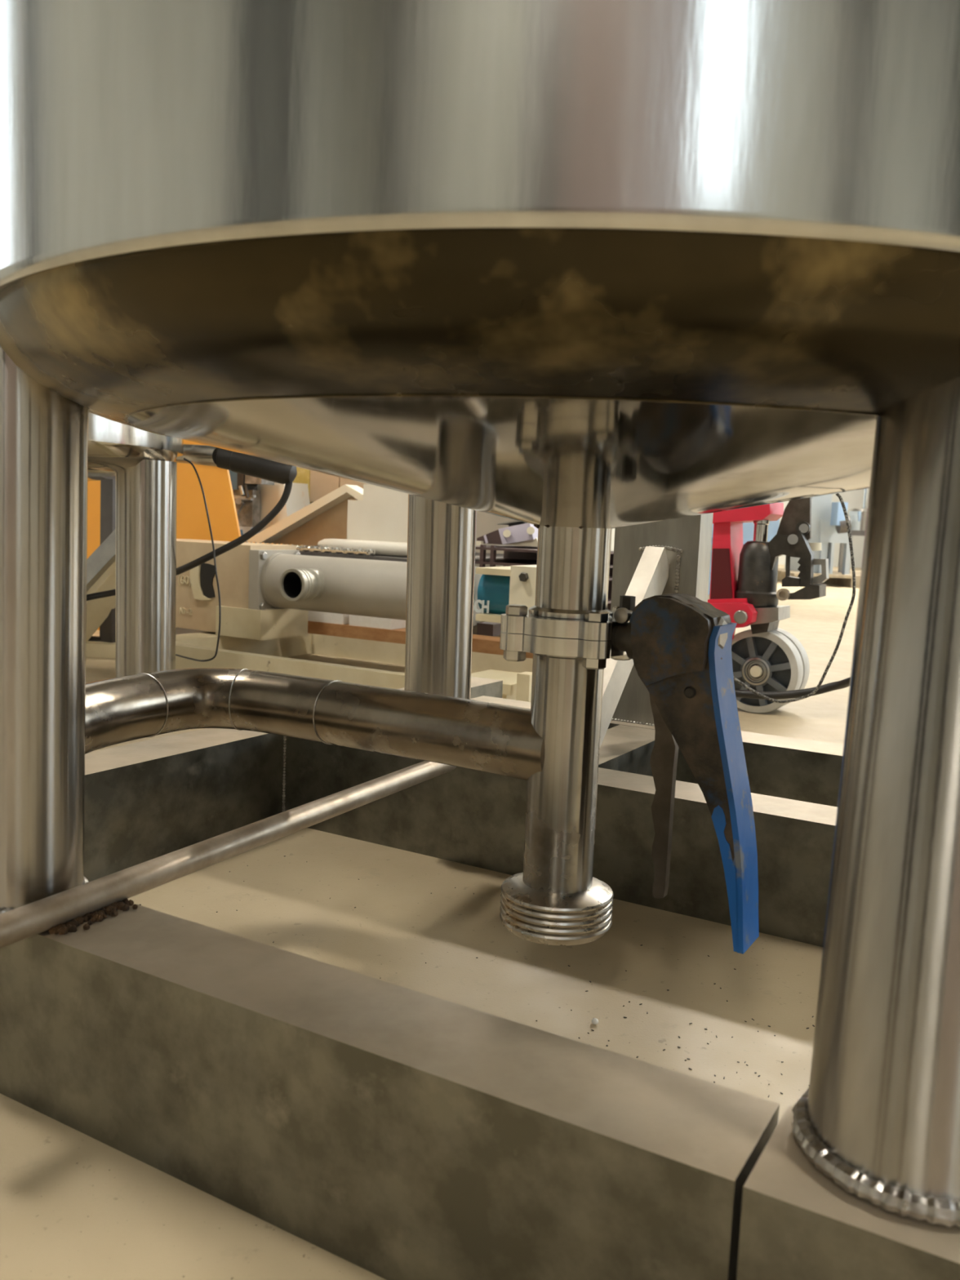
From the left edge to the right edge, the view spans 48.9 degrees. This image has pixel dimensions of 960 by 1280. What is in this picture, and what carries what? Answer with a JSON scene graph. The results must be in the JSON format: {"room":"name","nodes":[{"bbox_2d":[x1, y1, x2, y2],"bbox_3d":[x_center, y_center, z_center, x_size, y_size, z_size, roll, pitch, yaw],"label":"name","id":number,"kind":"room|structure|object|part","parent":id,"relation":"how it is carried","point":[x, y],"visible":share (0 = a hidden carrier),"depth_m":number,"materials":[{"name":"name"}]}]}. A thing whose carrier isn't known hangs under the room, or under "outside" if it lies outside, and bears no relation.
{"room":"factory floor","nodes":[
{"label":"factory floor","id":0,"kind":"room"},
{"bbox_2d":[0,564,861,1279],"bbox_3d":[1.248,0.084,3.778,13.900,0.150,17.900,2,7,0],"label":"floor","id":1,"kind":"structure","parent":0,"point":[74,1206],"depth_m":0.90,"materials":[{"name":"beige concrete"}]},
{"bbox_2d":[85,479,115,657],"bbox_3d":[-1.095,-0.195,2.688,0.496,0.552,0.185,2,7,0],"label":"stand","id":2,"kind":"object","parent":1,"relation":"on","point":[100,565],"visible":0.32,"depth_m":2.68,"materials":[{"name":"paint"}]},
{"bbox_3d":[-0.946,-0.192,2.720,0.049,0.552,0.047,6,8,30],"label":"post","id":3,"kind":"part","parent":2,"relation":"part of","materials":[{"name":"metal"}]},
{"bbox_2d":[87,412,183,677],"bbox_3d":[-0.976,-0.478,1.963,0.842,1.200,0.830,2,7,0],"label":"tank","id":4,"kind":"object","parent":1,"relation":"on","point":[142,464],"visible":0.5,"depth_m":1.92,"materials":[{"name":"silver metal"}]},
{"bbox_3d":[-0.624,-0.097,1.972,0.108,0.470,0.108,2,7,0],"label":"leg","id":5,"kind":"part","parent":4,"relation":"part of","materials":[{"name":"silver metal"}]},
{"bbox_2d":[86,444,297,600],"bbox_3d":[-0.614,-0.227,2.196,0.620,0.370,0.186,6,7,30],"label":"hose","id":6,"kind":"object","parent":4,"relation":"attached to","point":[203,455],"visible":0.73,"depth_m":2.02,"materials":[{"name":"black rubber"}]},
{"bbox_2d":[175,457,221,662],"bbox_3d":[-0.592,-0.152,2.086,0.046,0.406,0.303,-3,8,-37],"label":"wire","id":7,"kind":"object","parent":4,"relation":"hanging from","point":[184,459],"visible":0.88,"depth_m":1.99,"materials":[{"name":"black rubber"}]},
{"bbox_2d":[86,439,240,630],"bbox_3d":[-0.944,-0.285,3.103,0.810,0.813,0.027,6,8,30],"label":"base cabinet","id":8,"kind":"object","parent":1,"relation":"on","point":[192,522],"visible":0.03,"depth_m":3.02,"materials":[{"name":"orange wood"}]},
{"bbox_2d":[183,439,208,445],"bbox_3d":[-0.779,-0.586,2.973,0.452,0.157,0.019,6,8,30],"label":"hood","id":9,"kind":"object","parent":8,"relation":"attached to","point":[185,442],"depth_m":2.99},
{"bbox_2d":[175,631,533,702],"bbox_3d":[-0.305,0.037,2.518,1.264,0.107,0.590,6,8,30],"label":"support frame","id":10,"kind":"object","parent":1,"relation":"on","point":[233,652],"visible":0.38,"depth_m":2.46,"materials":[{"name":"beige paint"}]},
{"bbox_3d":[-0.637,0.017,2.718,0.339,0.075,0.495,2,7,0],"label":"cross rail","id":11,"kind":"part","parent":10,"relation":"part of","materials":[{"name":"beige paint"}]},
{"bbox_3d":[-0.360,0.082,2.275,0.840,0.068,0.030,6,8,30],"label":"rail","id":12,"kind":"part","parent":10,"relation":"part of","materials":[{"name":"beige paint"}]},
{"bbox_2d":[175,538,482,639],"bbox_3d":[-0.448,-0.112,2.558,0.983,0.225,0.231,7,8,33],"label":"metal cylinder","id":13,"kind":"object","parent":10,"relation":"on","point":[268,591],"visible":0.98,"depth_m":2.55,"materials":[{"name":"grey paint"}]},
{"bbox_2d":[473,564,536,635],"bbox_3d":[0.104,-0.080,2.256,0.186,0.161,0.304,-4,9,-43],"label":"motor","id":14,"kind":"object","parent":13,"relation":"attached to","point":[499,587],"visible":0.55,"depth_m":2.23,"materials":[{"name":"teal paint"}]},
{"bbox_2d":[307,621,533,658],"bbox_3d":[-0.173,-0.009,2.622,1.120,0.031,0.080,6,8,30],"label":"wood board","id":15,"kind":"object","parent":10,"relation":"on","point":[481,643],"visible":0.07,"depth_m":2.62,"materials":[{"name":"brown wood"}]},
{"bbox_2d":[307,610,349,624],"bbox_3d":[-0.382,-0.068,2.740,0.120,0.042,0.070,6,8,30],"label":"foam block","id":16,"kind":"object","parent":15,"relation":"on","point":[317,616],"visible":0.36,"depth_m":2.70,"materials":[{"name":"white plastic"}]},
{"bbox_2d":[348,614,405,629],"bbox_3d":[-0.258,-0.055,2.668,0.130,0.042,0.070,6,8,30],"label":"foam block","id":17,"kind":"object","parent":15,"relation":"on","point":[356,620],"visible":0.5,"depth_m":2.64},
{"bbox_3d":[-0.205,0.026,2.784,1.170,0.075,0.030,6,8,30],"label":"rail","id":18,"kind":"part","parent":10,"relation":"part of","materials":[{"name":"beige paint"}]},
{"bbox_3d":[0.040,0.082,2.074,0.130,0.020,0.150,6,8,30],"label":"plate","id":19,"kind":"part","parent":10,"relation":"part of","materials":[{"name":"beige paint"}]},
{"bbox_3d":[0.161,0.106,2.273,0.065,0.062,0.550,6,8,30],"label":"rail","id":20,"kind":"part","parent":10,"relation":"part of","materials":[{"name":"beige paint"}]},
{"bbox_2d":[299,545,503,564],"bbox_3d":[-0.501,-0.154,3.361,1.250,0.278,0.770,6,8,30],"label":"metal shelf","id":21,"kind":"object","parent":1,"relation":"on","point":[397,558],"visible":0.02,"depth_m":2.84,"materials":[{"name":"metal"}]},
{"bbox_2d":[229,470,274,542],"bbox_3d":[-0.763,-0.429,3.373,0.173,0.241,0.122,6,8,30],"label":"clamp assembly","id":22,"kind":"object","parent":21,"relation":"on","point":[246,496],"visible":0.52,"depth_m":3.38,"materials":[{"name":"silver metal"}]},
{"bbox_3d":[-0.773,-0.414,3.373,0.042,0.059,0.010,5,7,21],"label":"lever","id":23,"kind":"part","parent":22,"relation":"part of","materials":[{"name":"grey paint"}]},
{"bbox_3d":[-0.764,-0.455,3.376,0.099,0.015,0.012,7,8,33],"label":"link arm","id":24,"kind":"part","parent":22,"relation":"part of","materials":[{"name":"grey metal"}]},
{"bbox_3d":[-0.757,-0.447,3.373,0.105,0.032,0.012,6,8,33],"label":"link arm","id":25,"kind":"part","parent":22,"relation":"part of","materials":[{"name":"grey paint"}]},
{"bbox_3d":[-0.769,-0.401,3.430,0.110,0.173,0.035,6,8,30],"label":"frame plate","id":26,"kind":"part","parent":22,"relation":"part of","materials":[{"name":"grey paint"}]},
{"bbox_2d":[257,482,314,546],"bbox_3d":[-0.644,-0.414,3.462,0.164,0.202,0.122,6,8,30],"label":"box","id":27,"kind":"object","parent":21,"relation":"on","point":[270,495],"visible":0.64,"depth_m":3.42,"materials":[{"name":"cardboard"}]},
{"bbox_2d":[246,484,363,545],"bbox_3d":[-0.486,-0.365,3.128,0.575,0.193,0.057,6,8,30],"label":"trough","id":28,"kind":"object","parent":21,"relation":"on","point":[326,517],"visible":0.52,"depth_m":3.14,"materials":[{"name":"beige paint"}]},
{"bbox_3d":[-0.474,-0.358,3.150,0.575,0.176,0.006,6,8,30],"label":"panel","id":29,"kind":"part","parent":28,"relation":"part of","materials":[{"name":"beige paint"}]},
{"bbox_2d":[274,466,340,503],"bbox_3d":[-0.588,-0.494,3.679,0.396,0.316,0.206,6,8,30],"label":"cardboard box","id":30,"kind":"object","parent":21,"relation":"on","point":[319,484],"visible":0.12,"depth_m":3.54,"materials":[{"name":"cardboard"}]},
{"bbox_2d":[244,541,375,555],"bbox_3d":[-0.493,-0.256,2.950,0.510,0.017,0.078,6,8,30],"label":"chain","id":31,"kind":"object","parent":21,"relation":"on","point":[301,548],"visible":0.72,"depth_m":2.87,"materials":[{"name":"silver metal"}]},
{"bbox_2d":[339,477,365,488],"bbox_3d":[-0.356,-0.468,3.533,0.146,0.317,0.180,6,8,30],"label":"cardboard box","id":32,"kind":"object","parent":21,"relation":"on","point":[343,481],"visible":0.02,"depth_m":3.47,"materials":[{"name":"brown cardboard"}]},
{"bbox_2d":[317,538,407,556],"bbox_3d":[-0.311,-0.255,2.911,0.340,0.038,0.038,6,8,30],"label":"roll","id":33,"kind":"object","parent":21,"relation":"on","point":[381,548],"visible":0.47,"depth_m":2.88,"materials":[{"name":"beige paper"}]},
{"bbox_2d":[346,484,408,542],"bbox_3d":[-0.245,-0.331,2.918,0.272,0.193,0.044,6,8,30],"label":"wall","id":34,"kind":"structure","parent":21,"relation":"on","point":[382,515],"depth_m":2.91,"materials":[{"name":"beige paint"}]},
{"bbox_2d":[140,855,814,1097],"bbox_3d":[-0.007,0.288,0.885,0.742,0.001,0.466,6,8,30],"label":"debris","id":35,"kind":"object","parent":1,"relation":"on","point":[285,855],"visible":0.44,"depth_m":0.81,"materials":[{"name":"black metal"}]},
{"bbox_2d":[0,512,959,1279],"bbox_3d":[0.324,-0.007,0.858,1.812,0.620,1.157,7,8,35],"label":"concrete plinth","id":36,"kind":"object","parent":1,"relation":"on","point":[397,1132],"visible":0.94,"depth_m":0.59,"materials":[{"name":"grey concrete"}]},
{"bbox_3d":[-0.168,0.154,0.873,0.020,0.020,0.586,6,7,27],"label":"cross rod","id":37,"kind":"part","parent":36,"relation":"part of","materials":[{"name":"silver metal"}]},
{"bbox_2d":[0,0,959,1227],"bbox_3d":[0.102,-0.383,0.766,0.875,1.131,0.843,2,7,0],"label":"tank","id":38,"kind":"object","parent":36,"relation":"on","point":[577,271],"visible":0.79,"depth_m":0.44,"materials":[{"name":"metal"}]},
{"bbox_3d":[-0.305,-0.011,0.704,0.084,0.374,0.082,2,7,0],"label":"leg","id":39,"kind":"part","parent":38,"relation":"part of","materials":[{"name":"silver metal"}]},
{"bbox_3d":[-0.044,-0.046,1.172,0.077,0.359,0.110,2,7,0],"label":"leg","id":40,"kind":"part","parent":38,"relation":"part of","materials":[{"name":"silver metal"}]},
{"bbox_2d":[499,593,759,954],"bbox_3d":[0.113,0.088,0.798,0.202,0.249,0.092,6,7,29],"label":"valve","id":41,"kind":"object","parent":38,"relation":"attached to","point":[679,645],"visible":0.98,"depth_m":0.76,"materials":[{"name":"silver metal"}]},
{"bbox_2d":[84,653,613,945],"bbox_3d":[-0.164,0.102,0.880,0.546,0.222,0.284,2,7,0],"label":"drain pipe","id":42,"kind":"object","parent":41,"relation":"attached to","point":[553,744],"visible":0.87,"depth_m":0.84,"materials":[{"name":"silver metal"}]},
{"bbox_3d":[0.069,0.001,0.815,0.092,0.013,0.092,5,7,22],"label":"flange plate","id":43,"kind":"part","parent":41,"relation":"part of","materials":[{"name":"silver metal"}]},
{"bbox_3d":[0.070,-0.013,0.814,0.092,0.013,0.092,5,7,22],"label":"flange plate","id":44,"kind":"part","parent":41,"relation":"part of","materials":[{"name":"silver metal"}]},
{"bbox_3d":[0.113,-0.002,0.784,0.034,0.032,0.032,6,8,30],"label":"stem","id":45,"kind":"part","parent":41,"relation":"part of","materials":[{"name":"black metal"}]},
{"bbox_3d":[0.136,0.115,0.801,0.024,0.164,0.008,6,8,30],"label":"squeeze lever","id":46,"kind":"part","parent":41,"relation":"part of","materials":[{"name":"metal"}]},
{"bbox_3d":[0.156,0.092,0.777,0.097,0.249,0.038,6,8,30],"label":"handle","id":47,"kind":"part","parent":41,"relation":"part of","materials":[{"name":"blue plastic"}]},
{"bbox_3d":[0.214,0.043,0.478,0.093,0.359,0.174,5,7,24],"label":"leg","id":48,"kind":"part","parent":38,"relation":"part of","materials":[{"name":"silver metal"}]},
{"bbox_3d":[0.248,-0.136,1.433,0.120,0.502,0.050,6,8,30],"label":"post","id":49,"kind":"part","parent":36,"relation":"part of","materials":[{"name":"grey metal"}]},
{"bbox_2d":[472,511,537,636],"bbox_3d":[0.091,-0.262,3.509,0.480,0.506,0.030,6,8,30],"label":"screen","id":50,"kind":"object","parent":1,"relation":"on","point":[486,523],"visible":0.02,"depth_m":3.53,"materials":[{"name":"beige paint"}]},
{"bbox_2d":[475,544,613,609],"bbox_3d":[0.143,-0.084,2.772,0.360,0.324,0.320,6,8,30],"label":"rack","id":51,"kind":"object","parent":1,"relation":"on","point":[513,555],"visible":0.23,"depth_m":2.73,"materials":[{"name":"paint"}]},
{"bbox_2d":[475,523,537,546],"bbox_3d":[0.093,-0.277,2.770,0.184,0.066,0.145,6,8,30],"label":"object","id":52,"kind":"object","parent":51,"relation":"on","point":[526,534],"visible":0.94,"depth_m":2.72,"materials":[{"name":"white paint"}]},
{"bbox_3d":[0.069,-0.274,2.717,0.020,0.020,0.023,2,7,0],"label":"knob","id":53,"kind":"part","parent":52,"relation":"part of","materials":[{"name":"white plastic"}]},
{"bbox_3d":[0.122,-0.278,2.767,0.104,0.059,0.120,6,8,30],"label":"casing","id":54,"kind":"part","parent":52,"relation":"part of","materials":[{"name":"metal"}]},
{"bbox_3d":[0.129,-0.278,2.682,0.021,0.020,0.023,2,7,0],"label":"knob","id":55,"kind":"part","parent":52,"relation":"part of","materials":[{"name":"white plastic"}]},
{"bbox_2d":[497,520,526,526],"bbox_3d":[0.135,-0.298,2.863,0.152,0.078,0.100,6,8,30],"label":"plate stack","id":56,"kind":"object","parent":51,"relation":"on","point":[511,523],"visible":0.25,"depth_m":2.86,"materials":[{"name":"grey metal"}]},
{"bbox_3d":[0.148,-0.200,2.759,0.360,0.006,0.320,6,8,30],"label":"shelf plate","id":57,"kind":"part","parent":51,"relation":"part of","materials":[{"name":"brown paint"}]},
{"bbox_3d":[0.149,-0.236,2.755,0.360,0.006,0.320,6,8,30],"label":"shelf plate","id":58,"kind":"part","parent":51,"relation":"part of","materials":[{"name":"brown paint"}]},
{"bbox_2d":[591,1017,598,1024],"bbox_3d":[0.090,0.297,0.823,0.006,0.005,0.005,2,7,0],"label":"white pellet","id":59,"kind":"object","parent":1,"relation":"on","point":[594,1020],"visible":1,"depth_m":0.82,"materials":[{"name":"plastic"}]},
{"bbox_2d":[707,502,781,594],"bbox_3d":[1.553,-1.103,6.570,0.404,1.600,1.080,2,7,0],"label":"machine","id":60,"kind":"object","parent":1,"relation":"on","point":[748,527],"visible":0.02,"depth_m":6.13,"materials":[{"name":"paint"}]},
{"bbox_3d":[1.650,-1.113,6.091,0.212,1.265,0.030,2,7,0],"label":"door","id":61,"kind":"part","parent":60,"relation":"part of","materials":[{"name":"blue paint"}]},
{"bbox_2d":[707,497,829,713],"bbox_3d":[0.606,-0.076,2.232,0.238,0.468,0.176,6,8,30],"label":"truck","id":62,"kind":"object","parent":1,"relation":"on","point":[766,657],"visible":0.92,"depth_m":2.22,"materials":[{"name":"red paint"}]},
{"bbox_3d":[0.554,-0.084,2.284,0.088,0.023,0.124,6,8,30],"label":"cross plate","id":63,"kind":"part","parent":62,"relation":"part of","materials":[{"name":"red paint"}]},
{"bbox_3d":[0.572,-0.271,2.252,0.124,0.051,0.110,6,8,30],"label":"arm","id":64,"kind":"part","parent":62,"relation":"part of","materials":[{"name":"red paint"}]},
{"bbox_3d":[0.594,-0.231,2.232,0.033,0.047,0.033,2,7,0],"label":"piston rod","id":65,"kind":"part","parent":62,"relation":"part of","materials":[{"name":"silver metal"}]},
{"bbox_3d":[0.646,-0.171,2.192,0.092,0.116,0.025,6,8,30],"label":"crank arm","id":66,"kind":"part","parent":62,"relation":"part of","materials":[{"name":"black metal"}]},
{"bbox_3d":[0.658,-0.251,2.205,0.071,0.112,0.012,6,8,30],"label":"drawbar plate","id":67,"kind":"part","parent":62,"relation":"part of","materials":[{"name":"metal"}]},
{"bbox_2d":[734,676,850,699],"bbox_3d":[0.620,0.119,1.993,0.618,0.152,0.321,1,7,-8],"label":"hose","id":68,"kind":"object","parent":1,"relation":"on","point":[844,683],"visible":0.3,"depth_m":1.93,"materials":[{"name":"rubber"}]},
{"bbox_2d":[777,568,861,587],"bbox_3d":[2.811,-0.479,8.206,1.020,0.089,0.960,2,7,0],"label":"wooden pallet","id":69,"kind":"object","parent":1,"relation":"on","point":[837,578],"visible":0.26,"depth_m":7.88,"materials":[{"name":"brown wood"}]},
{"bbox_2d":[784,493,851,574],"bbox_3d":[2.630,-1.220,8.022,0.312,1.411,0.760,2,7,0],"label":"machine","id":70,"kind":"object","parent":69,"relation":"on","point":[825,531],"visible":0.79,"depth_m":7.85,"materials":[{"name":"paint"}]},
{"bbox_3d":[2.547,-0.616,7.900,0.017,0.231,0.060,2,7,0],"label":"stand leg","id":71,"kind":"part","parent":70,"relation":"part of","materials":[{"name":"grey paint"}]},
{"bbox_3d":[2.626,-0.612,7.900,0.022,0.231,0.060,2,7,0],"label":"stand leg","id":72,"kind":"part","parent":70,"relation":"part of","materials":[{"name":"grey paint"}]},
{"bbox_3d":[2.663,-0.845,7.742,0.094,0.129,0.119,2,7,0],"label":"round motor","id":73,"kind":"part","parent":70,"relation":"part of","materials":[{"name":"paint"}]},
{"bbox_3d":[2.744,-0.608,7.900,0.034,0.231,0.060,2,7,0],"label":"stand leg","id":74,"kind":"part","parent":70,"relation":"part of","materials":[{"name":"grey paint"}]},
{"bbox_2d":[837,488,868,573],"bbox_3d":[2.946,-0.926,8.134,0.260,0.826,0.230,2,7,0],"label":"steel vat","id":75,"kind":"object","parent":69,"relation":"on","point":[858,517],"visible":0.48,"depth_m":8.07,"materials":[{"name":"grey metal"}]},
{"bbox_3d":[2.826,-0.674,8.244,0.030,0.290,0.030,2,7,0],"label":"stand leg","id":76,"kind":"part","parent":75,"relation":"part of","materials":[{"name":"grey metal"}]},
{"bbox_2d":[610,488,869,568],"bbox_3d":[1.382,-3.275,12.302,13.500,4.600,0.200,2,7,0],"label":"wall","id":77,"kind":"structure","parent":0,"point":[854,498],"depth_m":12.43,"materials":[{"name":"white paint"}]},
{"bbox_2d":[733,493,855,702],"bbox_3d":[0.557,-0.073,1.877,0.210,0.378,0.005,6,8,30],"label":"cable","id":78,"kind":"object","parent":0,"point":[837,495],"visible":0.98,"depth_m":1.84,"materials":[{"name":"black rubber"}]}
]}

